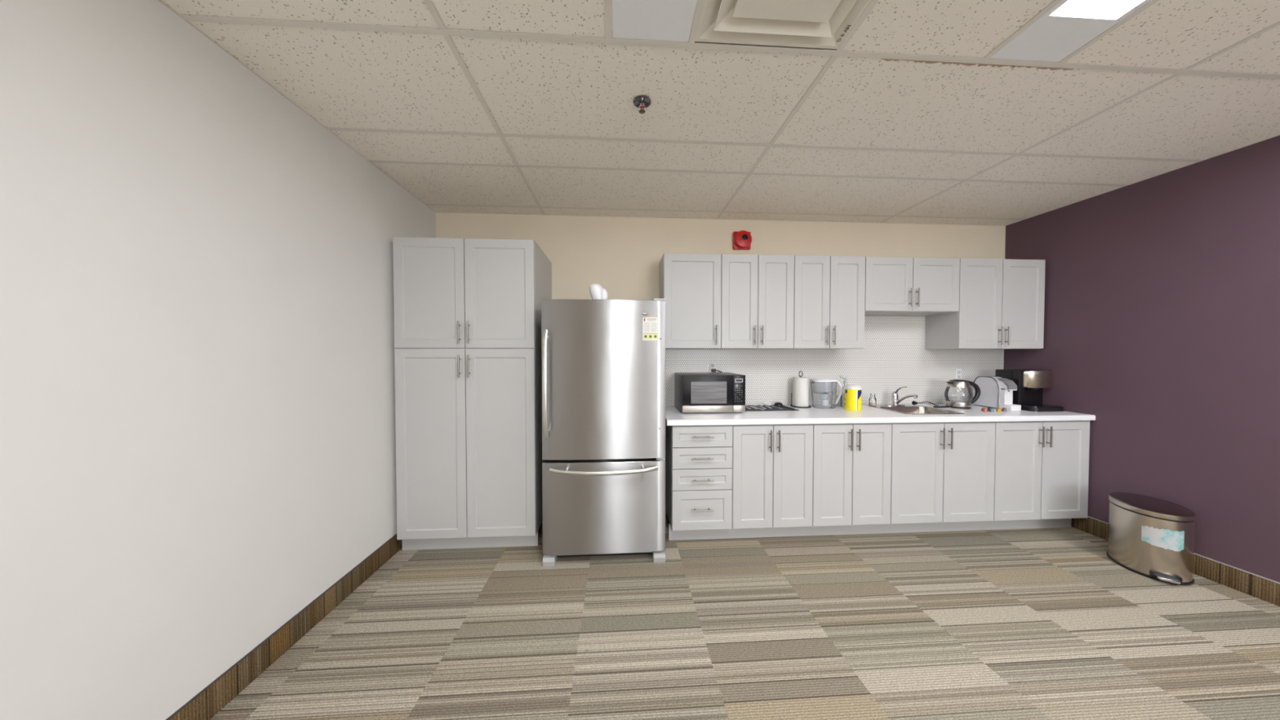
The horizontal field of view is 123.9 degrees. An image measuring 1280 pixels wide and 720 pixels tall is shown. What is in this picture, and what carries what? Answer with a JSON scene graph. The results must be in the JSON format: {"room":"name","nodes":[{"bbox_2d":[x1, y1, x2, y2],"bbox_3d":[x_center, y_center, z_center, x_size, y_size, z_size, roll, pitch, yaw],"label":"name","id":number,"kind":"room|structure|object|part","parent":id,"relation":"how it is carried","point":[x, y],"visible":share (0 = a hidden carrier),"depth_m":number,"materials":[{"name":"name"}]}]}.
{"room":"office break room","nodes":[
{"label":"office break room","id":0,"kind":"room"},
{"bbox_2d":[0,0,435,719],"bbox_3d":[-1.599,0.009,-0.712,0.102,2.832,7.366,0,1,-3],"label":"wall","id":1,"kind":"structure","parent":0,"point":[197,433],"depth_m":1.19,"materials":[{"name":"white paint"}]},
{"bbox_2d":[165,533,402,719],"bbox_3d":[-1.544,1.359,-0.688,0.009,0.131,7.356,0,1,-3],"label":"baseboard","id":2,"kind":"structure","parent":1,"relation":"attached to","point":[213,698],"depth_m":1.57,"materials":[{"name":"carpet"}]},
{"bbox_2d":[160,0,1279,225],"bbox_3d":[1.080,-1.309,-0.579,5.265,0.202,7.366,0,1,-3],"label":"ceiling","id":3,"kind":"structure","parent":0,"point":[342,78],"depth_m":1.66,"materials":[{"name":"tile"}]},
{"bbox_2d":[633,95,651,114],"bbox_3d":[0.011,-1.225,1.650,0.086,0.048,0.086,0,1,-3],"label":"sprinkler","id":4,"kind":"object","parent":3,"relation":"attached to","point":[641,102],"visible":1,"depth_m":1.65,"materials":[{"name":"silver metal"}]},
{"bbox_3d":[0.011,-1.227,1.650,0.023,0.045,0.023,1,1,40],"label":"frame","id":5,"kind":"part","parent":4,"relation":"part of","materials":[{"name":"silver metal"}]},
{"bbox_2d":[611,0,697,41],"bbox_3d":[0.086,-1.243,0.571,0.296,0.025,1.511,0,1,-3],"label":"recessed light","id":6,"kind":"object","parent":3,"relation":"in","point":[646,20],"visible":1,"depth_m":1.24,"materials":[{"name":"white"}]},
{"bbox_2d":[158,0,1279,226],"bbox_3d":[1.080,-1.225,-0.578,5.265,0.038,7.366,0,1,-3],"label":"ceiling grid","id":7,"kind":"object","parent":3,"relation":"attached to","point":[442,30],"depth_m":1.46,"materials":[{"name":"metal"}]},
{"bbox_2d":[694,0,871,48],"bbox_3d":[0.519,-1.264,1.059,0.579,0.071,0.579,0,1,-3],"label":"ceiling vent","id":8,"kind":"object","parent":3,"relation":"in","point":[811,24],"visible":1,"depth_m":1.26,"materials":[{"name":"metal"}]},
{"bbox_2d":[989,0,1151,62],"bbox_3d":[1.641,-1.245,0.663,0.310,0.025,1.511,0,1,-3],"label":"recessed light","id":9,"kind":"object","parent":3,"relation":"in","point":[1069,25],"visible":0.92,"depth_m":1.28,"materials":[{"name":"white"}]},
{"bbox_3d":[1.602,-1.248,1.330,0.310,0.008,0.175,0,1,-3],"label":"plate","id":10,"kind":"part","parent":9,"relation":"part of","materials":[{"name":"plastic"}]},
{"bbox_3d":[1.641,-1.241,0.663,0.262,0.006,1.152,0,1,-3],"label":"lamp panel","id":11,"kind":"part","parent":9,"relation":"part of","materials":[{"name":"white"}]},
{"bbox_3d":[1.641,-1.242,0.663,0.310,0.020,1.161,0,1,-3],"label":"frame","id":12,"kind":"part","parent":9,"relation":"part of","materials":[{"name":"metal"}]},
{"bbox_2d":[435,212,1005,406],"bbox_3d":[0.860,-0.066,3.173,5.469,2.832,0.102,0,1,-3],"label":"wall","id":13,"kind":"structure","parent":0,"point":[623,255],"depth_m":3.06,"materials":[{"name":"beige paint"}]},
{"bbox_2d":[659,253,721,349],"bbox_3d":[0.418,-0.480,2.901,0.471,0.768,0.357,0,1,-3],"label":"upper cabinet","id":14,"kind":"object","parent":13,"relation":"attached to","point":[690,284],"visible":0.94,"depth_m":2.76,"materials":[{"name":"paint"}]},
{"bbox_3d":[0.618,-0.203,2.757,0.012,0.158,0.036,0,1,-3],"label":"handle","id":15,"kind":"part","parent":14,"relation":"part of","materials":[{"name":"silver metal"}]},
{"bbox_2d":[709,361,715,372],"bbox_3d":[0.662,0.074,3.102,0.056,0.112,0.007,0,1,-3],"label":"wall outlet","id":16,"kind":"object","parent":13,"relation":"attached to","point":[712,364],"visible":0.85,"depth_m":3.10,"materials":[{"name":"white plastic"}]},
{"bbox_2d":[733,230,751,249],"bbox_3d":[0.923,-1.080,3.062,0.158,0.158,0.087,0,1,-3],"label":"fire alarm","id":17,"kind":"object","parent":13,"relation":"attached to","point":[742,240],"visible":1,"depth_m":3.04,"materials":[{"name":"plastic"}]},
{"bbox_2d":[711,253,794,349],"bbox_3d":[0.959,-0.480,2.933,0.609,0.768,0.357,0,1,-3],"label":"upper cabinet","id":18,"kind":"object","parent":13,"relation":"attached to","point":[757,291],"visible":0.99,"depth_m":2.79,"materials":[{"name":"paint"}]},
{"bbox_3d":[0.814,-0.478,2.789,0.300,0.763,0.018,0,1,-3],"label":"door","id":19,"kind":"part","parent":18,"relation":"part of","materials":[{"name":"paint"}]},
{"bbox_3d":[0.936,-0.203,2.776,0.012,0.158,0.036,0,1,-3],"label":"handle","id":20,"kind":"part","parent":18,"relation":"part of","materials":[{"name":"silver metal"}]},
{"bbox_3d":[0.997,-0.203,2.779,0.012,0.158,0.036,0,1,-3],"label":"handle","id":21,"kind":"part","parent":18,"relation":"part of","materials":[{"name":"silver metal"}]},
{"bbox_3d":[1.119,-0.478,2.808,0.300,0.763,0.018,0,1,-3],"label":"door","id":22,"kind":"part","parent":18,"relation":"part of","materials":[{"name":"paint"}]},
{"bbox_2d":[780,255,865,349],"bbox_3d":[1.567,-0.481,2.969,0.609,0.768,0.357,0,1,-3],"label":"upper cabinet","id":23,"kind":"object","parent":13,"relation":"attached to","point":[829,291],"visible":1,"depth_m":2.83,"materials":[{"name":"paint"}]},
{"bbox_3d":[1.423,-0.478,2.825,0.300,0.763,0.018,0,1,-3],"label":"door","id":24,"kind":"part","parent":23,"relation":"part of","materials":[{"name":"paint"}]},
{"bbox_3d":[1.545,-0.204,2.811,0.012,0.158,0.036,0,1,-3],"label":"handle","id":25,"kind":"part","parent":23,"relation":"part of","materials":[{"name":"silver metal"}]},
{"bbox_3d":[1.606,-0.204,2.815,0.012,0.158,0.036,0,1,-3],"label":"handle","id":26,"kind":"part","parent":23,"relation":"part of","materials":[{"name":"silver metal"}]},
{"bbox_3d":[1.727,-0.479,2.843,0.300,0.763,0.018,0,1,-3],"label":"door","id":27,"kind":"part","parent":23,"relation":"part of","materials":[{"name":"paint"}]},
{"bbox_2d":[665,315,1004,405],"bbox_3d":[1.826,0.002,3.176,3.335,0.827,0.008,0,1,-3],"label":"backsplash","id":28,"kind":"structure","parent":13,"relation":"attached to","point":[894,356],"depth_m":3.19,"materials":[{"name":"tile"}]},
{"bbox_2d":[864,256,959,315],"bbox_3d":[2.287,-0.639,3.008,0.832,0.455,0.357,0,1,-3],"label":"upper cabinet","id":29,"kind":"object","parent":13,"relation":"attached to","point":[895,286],"visible":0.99,"depth_m":2.87,"materials":[{"name":"paint"}]},
{"bbox_3d":[2.087,-0.636,2.862,0.412,0.450,0.018,0,1,-3],"label":"door","id":30,"kind":"part","parent":29,"relation":"part of","materials":[{"name":"paint"}]},
{"bbox_3d":[2.265,-0.522,2.848,0.012,0.158,0.036,0,1,-3],"label":"handle","id":31,"kind":"part","parent":29,"relation":"part of","materials":[{"name":"silver metal"}]},
{"bbox_3d":[2.326,-0.522,2.852,0.012,0.158,0.036,0,1,-3],"label":"handle","id":32,"kind":"part","parent":29,"relation":"part of","materials":[{"name":"silver metal"}]},
{"bbox_3d":[2.503,-0.636,2.886,0.412,0.450,0.018,0,1,-3],"label":"door","id":33,"kind":"part","parent":29,"relation":"part of","materials":[{"name":"paint"}]},
{"bbox_2d":[955,368,961,379],"bbox_3d":[3.032,0.140,3.243,0.056,0.112,0.007,0,1,-3],"label":"wall outlet","id":34,"kind":"object","parent":13,"relation":"attached to","point":[958,371],"visible":0.84,"depth_m":3.24,"materials":[{"name":"white plastic"}]},
{"bbox_2d":[924,257,1045,349],"bbox_3d":[3.092,-0.483,3.059,0.779,0.768,0.357,0,1,-3],"label":"upper cabinet","id":35,"kind":"object","parent":13,"relation":"attached to","point":[1002,300],"visible":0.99,"depth_m":2.92,"materials":[{"name":"paint"}]},
{"bbox_3d":[2.905,-0.480,2.913,0.385,0.763,0.018,0,1,-3],"label":"door","id":36,"kind":"part","parent":35,"relation":"part of","materials":[{"name":"paint"}]},
{"bbox_3d":[3.070,-0.206,2.901,0.012,0.158,0.036,0,1,-3],"label":"handle","id":37,"kind":"part","parent":35,"relation":"part of","materials":[{"name":"silver metal"}]},
{"bbox_3d":[3.131,-0.206,2.905,0.012,0.158,0.036,0,1,-3],"label":"handle","id":38,"kind":"part","parent":35,"relation":"part of","materials":[{"name":"silver metal"}]},
{"bbox_3d":[3.295,-0.481,2.936,0.385,0.763,0.018,0,1,-3],"label":"door","id":39,"kind":"part","parent":35,"relation":"part of","materials":[{"name":"paint"}]},
{"bbox_2d":[209,509,1279,719],"bbox_3d":[1.080,1.472,-0.526,5.469,0.102,7.569,0,1,-3],"label":"floor","id":40,"kind":"structure","parent":0,"point":[1034,624],"depth_m":1.68,"materials":[{"name":"carpet"}]},
{"bbox_2d":[392,236,551,550],"bbox_3d":[-1.248,0.255,2.670,0.978,2.208,0.661,0,1,-3],"label":"pantry cabinet","id":41,"kind":"object","parent":40,"relation":"on","point":[468,354],"visible":1,"depth_m":2.38,"materials":[{"name":"paint"}]},
{"bbox_3d":[-1.454,-0.462,2.357,0.470,0.757,0.018,0,1,-3],"label":"door","id":42,"kind":"part","parent":41,"relation":"part of","materials":[{"name":"paint"}]},
{"bbox_3d":[-1.454,0.585,2.377,0.470,1.327,0.018,0,1,-3],"label":"door","id":43,"kind":"part","parent":41,"relation":"part of","materials":[{"name":"paint"}]},
{"bbox_3d":[-1.247,-0.191,2.348,0.012,0.156,0.036,0,1,-3],"label":"handle","id":44,"kind":"part","parent":41,"relation":"part of","materials":[{"name":"silver metal"}]},
{"bbox_3d":[-1.247,0.043,2.352,0.012,0.156,0.036,0,1,-3],"label":"handle","id":45,"kind":"part","parent":41,"relation":"part of","materials":[{"name":"silver metal"}]},
{"bbox_3d":[-1.184,0.043,2.356,0.012,0.156,0.036,0,1,-3],"label":"handle","id":46,"kind":"part","parent":41,"relation":"part of","materials":[{"name":"silver metal"}]},
{"bbox_3d":[-1.184,-0.191,2.352,0.012,0.156,0.036,0,1,-3],"label":"handle","id":47,"kind":"part","parent":41,"relation":"part of","materials":[{"name":"silver metal"}]},
{"bbox_3d":[-0.979,-0.462,2.385,0.471,0.757,0.018,0,1,-3],"label":"door","id":48,"kind":"part","parent":41,"relation":"part of","materials":[{"name":"paint"}]},
{"bbox_3d":[-0.979,0.585,2.405,0.471,1.327,0.018,0,1,-3],"label":"door","id":49,"kind":"part","parent":41,"relation":"part of","materials":[{"name":"paint"}]},
{"bbox_2d":[541,297,665,566],"bbox_3d":[-0.253,0.470,2.587,0.822,1.783,0.856,0,1,-3],"label":"refrigerator","id":50,"kind":"object","parent":40,"relation":"on","point":[603,385],"visible":1,"depth_m":2.25,"materials":[{"name":"metal"}]},
{"bbox_3d":[-0.603,0.155,2.190,0.029,0.696,0.091,0,1,-3],"label":"handle","id":51,"kind":"part","parent":50,"relation":"part of","materials":[{"name":"metal"}]},
{"bbox_2d":[588,283,608,299],"bbox_3d":[-0.293,-0.466,2.410,0.135,0.141,0.104,0,1,-3],"label":"jug","id":52,"kind":"object","parent":50,"relation":"on","point":[597,291],"visible":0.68,"depth_m":2.37,"materials":[{"name":"white plastic"}]},
{"bbox_3d":[-0.259,-0.454,2.412,0.065,0.114,0.046,0,1,-3],"label":"handle","id":53,"kind":"part","parent":52,"relation":"part of","materials":[{"name":"white plastic"}]},
{"bbox_3d":[-0.238,0.130,2.283,0.818,1.054,0.085,0,1,-3],"label":"fridge door","id":54,"kind":"part","parent":50,"relation":"part of","materials":[{"name":"metal"}]},
{"bbox_3d":[-0.238,0.982,2.299,0.818,0.612,0.085,0,1,-3],"label":"freezer drawer","id":55,"kind":"part","parent":50,"relation":"part of","materials":[{"name":"metal"}]},
{"bbox_3d":[-0.232,0.717,2.212,0.706,0.037,0.097,0,1,-3],"label":"handle","id":56,"kind":"part","parent":50,"relation":"part of","materials":[{"name":"metal"}]},
{"bbox_2d":[642,317,658,340],"bbox_3d":[0.070,-0.206,2.258,0.104,0.152,0.004,0,1,-3],"label":"notice sheet","id":57,"kind":"object","parent":50,"relation":"attached to","point":[650,325],"visible":1,"depth_m":2.26,"materials":[{"name":"white paper"}]},
{"bbox_2d":[665,423,732,540],"bbox_3d":[0.434,0.913,2.782,0.457,0.888,0.661,0,1,-3],"label":"base cabinet","id":58,"kind":"object","parent":40,"relation":"on","point":[699,458],"visible":0.95,"depth_m":2.49,"materials":[{"name":"paint"}]},
{"bbox_3d":[0.456,1.098,2.500,0.443,0.288,0.018,0,1,-3],"label":"drawer","id":59,"kind":"part","parent":58,"relation":"part of","materials":[{"name":"paint"}]},
{"bbox_3d":[0.456,0.873,2.495,0.443,0.152,0.018,0,1,-3],"label":"drawer","id":60,"kind":"part","parent":58,"relation":"part of","materials":[{"name":"paint"}]},
{"bbox_3d":[0.456,0.716,2.492,0.443,0.152,0.018,0,1,-3],"label":"drawer","id":61,"kind":"part","parent":58,"relation":"part of","materials":[{"name":"paint"}]},
{"bbox_3d":[0.456,0.559,2.489,0.443,0.151,0.018,0,1,-3],"label":"drawer","id":62,"kind":"part","parent":58,"relation":"part of","materials":[{"name":"paint"}]},
{"bbox_3d":[0.452,1.088,2.473,0.160,0.012,0.036,0,1,-3],"label":"handle","id":63,"kind":"part","parent":58,"relation":"part of","materials":[{"name":"silver metal"}]},
{"bbox_3d":[0.452,0.875,2.469,0.160,0.012,0.036,0,1,-3],"label":"handle","id":64,"kind":"part","parent":58,"relation":"part of","materials":[{"name":"silver metal"}]},
{"bbox_3d":[0.452,0.716,2.466,0.160,0.012,0.036,0,1,-3],"label":"handle","id":65,"kind":"part","parent":58,"relation":"part of","materials":[{"name":"silver metal"}]},
{"bbox_3d":[0.452,0.557,2.462,0.160,0.012,0.036,0,1,-3],"label":"handle","id":66,"kind":"part","parent":58,"relation":"part of","materials":[{"name":"silver metal"}]},
{"bbox_2d":[665,403,1095,425],"bbox_3d":[1.843,0.443,2.861,3.340,0.039,0.640,0,1,-3],"label":"countertop","id":67,"kind":"structure","parent":58,"relation":"on","point":[673,415],"depth_m":2.61,"materials":[{"name":"laminate"}]},
{"bbox_2d":[675,372,745,413],"bbox_3d":[0.577,0.270,2.898,0.506,0.305,0.391,0,1,-3],"label":"microwave","id":68,"kind":"object","parent":67,"relation":"on","point":[695,392],"visible":1,"depth_m":2.71,"materials":[{"name":"grey plastic"}]},
{"bbox_3d":[0.538,0.241,2.717,0.407,0.240,0.030,0,1,-3],"label":"door","id":69,"kind":"part","parent":68,"relation":"part of","materials":[{"name":"glass"}]},
{"bbox_3d":[0.538,0.390,2.716,0.407,0.055,0.027,0,1,-3],"label":"trim","id":70,"kind":"part","parent":68,"relation":"part of","materials":[{"name":"metal"}]},
{"bbox_3d":[0.792,0.241,2.732,0.097,0.240,0.030,0,1,-3],"label":"control panel","id":71,"kind":"part","parent":68,"relation":"part of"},
{"bbox_2d":[745,404,799,411],"bbox_3d":[1.093,0.418,2.977,0.460,0.006,0.290,0,1,-3],"label":"drying mat","id":72,"kind":"object","parent":67,"relation":"on","point":[772,408],"visible":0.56,"depth_m":2.92,"materials":[{"name":"rubber"}]},
{"bbox_2d":[760,402,772,406],"bbox_3d":[1.143,0.400,3.067,0.071,0.026,0.126,1,1,36],"label":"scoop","id":73,"kind":"object","parent":72,"relation":"on","point":[764,403],"visible":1,"depth_m":3.06,"materials":[{"name":"white plastic"}]},
{"bbox_2d":[764,402,772,405],"bbox_3d":[1.159,0.400,3.090,0.071,0.025,0.071,0,1,-3],"label":"cup","id":74,"kind":"object","parent":73,"relation":"on","point":[765,403],"depth_m":3.07,"materials":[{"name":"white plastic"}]},
{"bbox_2d":[773,402,794,409],"bbox_3d":[1.254,0.398,2.983,0.083,0.034,0.247,0,1,-3],"label":"ladle","id":75,"kind":"object","parent":72,"relation":"on","point":[776,404],"visible":1,"depth_m":3.03,"materials":[{"name":"black plastic"}]},
{"bbox_2d":[773,402,782,406],"bbox_3d":[1.247,0.396,3.067,0.079,0.033,0.079,0,1,-3],"label":"bowl","id":76,"kind":"object","parent":75,"relation":"on","point":[777,404],"depth_m":3.04,"materials":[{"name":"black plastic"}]},
{"bbox_2d":[790,370,811,408],"bbox_3d":[1.441,0.258,3.055,0.178,0.322,0.166,0,1,-3],"label":"paper towel holder","id":77,"kind":"object","parent":67,"relation":"on","point":[791,405],"visible":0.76,"depth_m":3.05,"materials":[{"name":"silver metal"}]},
{"bbox_2d":[792,377,808,406],"bbox_3d":[1.441,0.283,3.056,0.135,0.253,0.135,0,1,-3],"label":"paper towel roll","id":78,"kind":"object","parent":77,"relation":"on","point":[800,384],"visible":1,"depth_m":3.00,"materials":[{"name":"paper"}]},
{"bbox_2d":[809,378,842,408],"bbox_3d":[1.635,0.293,2.989,0.289,0.254,0.132,0,1,-3],"label":"water pitcher","id":79,"kind":"object","parent":67,"relation":"on","point":[824,402],"visible":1,"depth_m":2.98,"materials":[{"name":"plastic"}]},
{"bbox_3d":[1.605,0.176,2.985,0.206,0.019,0.132,0,1,-3],"label":"lid","id":80,"kind":"part","parent":79,"relation":"part of","materials":[{"name":"white plastic"}]},
{"bbox_3d":[1.734,0.282,2.994,0.091,0.231,0.025,0,1,-3],"label":"handle","id":81,"kind":"part","parent":79,"relation":"part of","materials":[{"name":"white plastic"}]},
{"bbox_2d":[835,393,844,405],"bbox_3d":[1.896,0.364,3.138,0.234,0.106,0.076,0,1,-3],"label":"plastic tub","id":82,"kind":"object","parent":67,"relation":"on","point":[838,403],"visible":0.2,"depth_m":3.10,"materials":[{"name":"plastic"}]},
{"bbox_2d":[839,375,847,407],"bbox_3d":[1.841,0.279,3.053,0.082,0.279,0.079,-1,1,-39],"label":"soap bottle","id":83,"kind":"object","parent":67,"relation":"on","point":[845,382],"visible":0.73,"depth_m":3.05,"materials":[{"name":"plastic"}]},
{"bbox_2d":[844,384,862,410],"bbox_3d":[1.808,0.315,2.892,0.123,0.213,0.123,0,1,-3],"label":"wipes canister","id":84,"kind":"object","parent":67,"relation":"on","point":[853,393],"visible":1,"depth_m":2.84,"materials":[{"name":"yellow plastic"}]},
{"bbox_3d":[1.809,0.226,2.891,0.119,0.034,0.119,0,1,-3],"label":"lid","id":85,"kind":"part","parent":84,"relation":"part of","materials":[{"name":"white plastic"}]},
{"bbox_2d":[868,393,876,405],"bbox_3d":[2.110,0.359,3.092,0.057,0.108,0.057,0,1,-3],"label":"glass jar","id":86,"kind":"object","parent":67,"relation":"on","point":[869,402],"visible":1,"depth_m":3.09,"materials":[{"name":"glass"}]},
{"bbox_2d":[884,386,917,405],"bbox_3d":[2.358,0.324,3.044,0.160,0.182,0.237,-1,1,-34],"label":"faucet","id":87,"kind":"object","parent":67,"relation":"on","point":[895,401],"visible":1,"depth_m":3.08,"materials":[{"name":"silver metal"}]},
{"bbox_3d":[2.321,0.409,3.100,0.183,0.011,0.058,0,1,-3],"label":"plate","id":88,"kind":"part","parent":87,"relation":"part of","materials":[{"name":"silver metal"}]},
{"bbox_3d":[2.333,0.273,3.062,0.035,0.081,0.104,0,1,-16],"label":"lever","id":89,"kind":"part","parent":87,"relation":"part of","materials":[{"name":"silver metal"}]},
{"bbox_3d":[2.340,0.350,3.011,0.028,0.107,0.175,0,1,-14],"label":"spout","id":90,"kind":"part","parent":87,"relation":"part of","materials":[{"name":"silver metal"}]},
{"bbox_2d":[866,404,964,414],"bbox_3d":[2.330,0.507,2.919,0.490,0.180,0.467,0,1,-3],"label":"sink","id":91,"kind":"object","parent":67,"relation":"in","point":[907,409],"visible":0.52,"depth_m":3.04,"materials":[{"name":"metal"}]},
{"bbox_2d":[911,400,938,405],"bbox_3d":[2.602,0.394,3.101,0.240,0.047,0.038,0,1,-3],"label":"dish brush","id":92,"kind":"object","parent":67,"relation":"on","point":[913,402],"visible":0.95,"depth_m":3.10,"materials":[{"name":"black plastic"}]},
{"bbox_2d":[933,405,948,408],"bbox_3d":[2.659,0.414,3.012,0.122,0.012,0.028,0,1,-3],"label":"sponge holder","id":93,"kind":"object","parent":67,"relation":"on","point":[935,406],"visible":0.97,"depth_m":3.00,"materials":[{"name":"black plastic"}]},
{"bbox_2d":[944,379,980,408],"bbox_3d":[2.856,0.295,3.001,0.288,0.250,0.185,0,1,20],"label":"electric kettle","id":94,"kind":"object","parent":67,"relation":"on","point":[959,404],"visible":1,"depth_m":3.00,"materials":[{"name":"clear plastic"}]},
{"bbox_3d":[2.734,0.206,3.009,0.050,0.033,0.046,0,1,-3],"label":"spout","id":95,"kind":"part","parent":94,"relation":"part of","materials":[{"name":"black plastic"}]},
{"bbox_3d":[2.817,0.178,3.013,0.122,0.016,0.122,0,1,-3],"label":"lid","id":96,"kind":"part","parent":94,"relation":"part of","materials":[{"name":"black plastic"}]},
{"bbox_3d":[2.817,0.301,3.015,0.185,0.132,0.185,0,1,-3],"label":"glass","id":97,"kind":"part","parent":94,"relation":"part of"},
{"bbox_3d":[2.946,0.289,3.023,0.143,0.211,0.036,0,1,-3],"label":"handle","id":98,"kind":"part","parent":94,"relation":"part of","materials":[{"name":"black plastic"}]},
{"bbox_2d":[973,376,1021,410],"bbox_3d":[3.127,0.283,2.994,0.104,0.274,0.308,0,1,-3],"label":"coffee machine","id":99,"kind":"object","parent":67,"relation":"on","point":[997,392],"visible":0.98,"depth_m":2.95,"materials":[{"name":"white plastic"}]},
{"bbox_3d":[3.125,0.284,3.037,0.099,0.247,0.192,0,1,-3],"label":"panel","id":100,"kind":"part","parent":99,"relation":"part of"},
{"bbox_3d":[3.078,0.279,3.034,0.010,0.267,0.222,0,1,-3],"label":"chrome trim","id":101,"kind":"part","parent":99,"relation":"part of","materials":[{"name":"plastic"}]},
{"bbox_3d":[3.132,0.329,2.920,0.074,0.170,0.046,0,1,-3],"label":"tank","id":102,"kind":"part","parent":99,"relation":"part of","materials":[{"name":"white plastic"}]},
{"bbox_2d":[998,403,1021,410],"bbox_3d":[3.135,0.399,2.891,0.091,0.046,0.096,0,1,-3],"label":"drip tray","id":103,"kind":"object","parent":99,"relation":"on","point":[1010,406],"depth_m":2.85,"materials":[{"name":"white plastic"}]},
{"bbox_2d":[995,368,1063,411],"bbox_3d":[3.357,0.254,2.937,0.301,0.334,0.290,0,1,-3],"label":"coffee brewer","id":104,"kind":"object","parent":67,"relation":"on","point":[1030,384],"visible":0.82,"depth_m":2.88,"materials":[{"name":"black plastic"}]},
{"bbox_3d":[3.374,0.109,2.892,0.272,0.034,0.101,0,1,-3],"label":"lid handle","id":105,"kind":"part","parent":104,"relation":"part of","materials":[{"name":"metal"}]},
{"bbox_3d":[3.368,0.384,2.871,0.264,0.002,0.127,0,1,-3],"label":"drip plate","id":106,"kind":"part","parent":104,"relation":"part of","materials":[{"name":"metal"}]},
{"bbox_2d":[728,423,813,538],"bbox_3d":[0.967,0.912,2.813,0.609,0.888,0.661,0,1,-3],"label":"base cabinet","id":107,"kind":"object","parent":40,"relation":"on","point":[772,489],"visible":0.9,"depth_m":2.52,"materials":[{"name":"paint"}]},
{"bbox_3d":[0.832,0.862,2.517,0.300,0.760,0.018,0,1,-3],"label":"door","id":108,"kind":"part","parent":107,"relation":"part of","materials":[{"name":"paint"}]},
{"bbox_3d":[0.955,0.592,2.493,0.012,0.159,0.036,0,1,-3],"label":"handle","id":109,"kind":"part","parent":107,"relation":"part of","materials":[{"name":"silver metal"}]},
{"bbox_3d":[1.017,0.592,2.497,0.012,0.159,0.036,0,1,-3],"label":"handle","id":110,"kind":"part","parent":107,"relation":"part of","materials":[{"name":"silver metal"}]},
{"bbox_3d":[1.136,0.862,2.535,0.300,0.760,0.018,0,1,-3],"label":"door","id":111,"kind":"part","parent":107,"relation":"part of","materials":[{"name":"paint"}]},
{"bbox_2d":[805,422,891,536],"bbox_3d":[1.576,0.912,2.849,0.609,0.888,0.661,0,1,-3],"label":"base cabinet","id":112,"kind":"object","parent":40,"relation":"on","point":[852,462],"visible":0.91,"depth_m":2.56,"materials":[{"name":"paint"}]},
{"bbox_3d":[1.440,0.862,2.553,0.300,0.760,0.018,0,1,-3],"label":"door","id":113,"kind":"part","parent":112,"relation":"part of","materials":[{"name":"paint"}]},
{"bbox_3d":[1.564,0.591,2.529,0.012,0.159,0.036,0,1,-3],"label":"handle","id":114,"kind":"part","parent":112,"relation":"part of","materials":[{"name":"silver metal"}]},
{"bbox_3d":[1.626,0.591,2.533,0.012,0.159,0.036,0,1,-3],"label":"handle","id":115,"kind":"part","parent":112,"relation":"part of","materials":[{"name":"silver metal"}]},
{"bbox_3d":[1.745,0.861,2.571,0.300,0.760,0.018,0,1,-3],"label":"door","id":116,"kind":"part","parent":112,"relation":"part of","materials":[{"name":"paint"}]},
{"bbox_2d":[881,421,995,533],"bbox_3d":[2.296,0.911,2.892,0.833,0.888,0.661,0,1,-3],"label":"base cabinet","id":117,"kind":"object","parent":40,"relation":"on","point":[942,479],"visible":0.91,"depth_m":2.60,"materials":[{"name":"paint"}]},
{"bbox_3d":[2.105,0.861,2.592,0.412,0.760,0.018,0,1,-3],"label":"door","id":118,"kind":"part","parent":117,"relation":"part of","materials":[{"name":"paint"}]},
{"bbox_3d":[2.284,0.590,2.571,0.012,0.159,0.036,0,1,-3],"label":"handle","id":119,"kind":"part","parent":117,"relation":"part of","materials":[{"name":"silver metal"}]},
{"bbox_3d":[2.346,0.590,2.575,0.012,0.159,0.036,0,1,-3],"label":"handle","id":120,"kind":"part","parent":117,"relation":"part of","materials":[{"name":"silver metal"}]},
{"bbox_3d":[2.521,0.861,2.617,0.412,0.760,0.018,0,1,-3],"label":"door","id":121,"kind":"part","parent":117,"relation":"part of","materials":[{"name":"paint"}]},
{"bbox_2d":[981,420,1089,530],"bbox_3d":[3.104,0.910,2.939,0.787,0.888,0.661,0,1,-3],"label":"base cabinet","id":122,"kind":"object","parent":40,"relation":"on","point":[1042,468],"visible":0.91,"depth_m":2.65,"materials":[{"name":"paint"}]},
{"bbox_3d":[2.922,0.860,2.641,0.384,0.760,0.018,0,1,-3],"label":"door","id":123,"kind":"part","parent":122,"relation":"part of","materials":[{"name":"paint"}]},
{"bbox_3d":[3.087,0.589,2.619,0.012,0.159,0.036,0,1,-3],"label":"handle","id":124,"kind":"part","parent":122,"relation":"part of","materials":[{"name":"silver metal"}]},
{"bbox_3d":[3.150,0.589,2.623,0.012,0.159,0.036,0,1,-3],"label":"handle","id":125,"kind":"part","parent":122,"relation":"part of","materials":[{"name":"silver metal"}]},
{"bbox_3d":[3.310,0.860,2.664,0.384,0.760,0.018,0,1,-3],"label":"door","id":126,"kind":"part","parent":122,"relation":"part of","materials":[{"name":"paint"}]},
{"bbox_2d":[1106,492,1195,585],"bbox_3d":[3.356,1.151,2.242,0.350,0.433,0.377,0,1,-3],"label":"bin","id":127,"kind":"object","parent":40,"relation":"on","point":[1149,537],"visible":1,"depth_m":2.15,"materials":[{"name":"silver metal"}]},
{"bbox_3d":[3.356,0.955,2.245,0.346,0.039,0.360,0,1,-3],"label":"lid","id":128,"kind":"part","parent":127,"relation":"part of","materials":[{"name":"metal"}]},
{"bbox_2d":[1003,135,1279,582],"bbox_3d":[3.759,0.003,-0.396,0.102,2.832,7.366,0,1,-3],"label":"wall","id":129,"kind":"structure","parent":0,"point":[1162,302],"depth_m":2.24,"materials":[{"name":"purple paint"}]},
{"bbox_2d":[1071,515,1279,606],"bbox_3d":[3.704,1.353,-0.378,0.009,0.131,7.356,0,1,-3],"label":"baseboard","id":130,"kind":"structure","parent":129,"relation":"attached to","point":[1257,586],"depth_m":2.07,"materials":[{"name":"carpet"}]}
]}

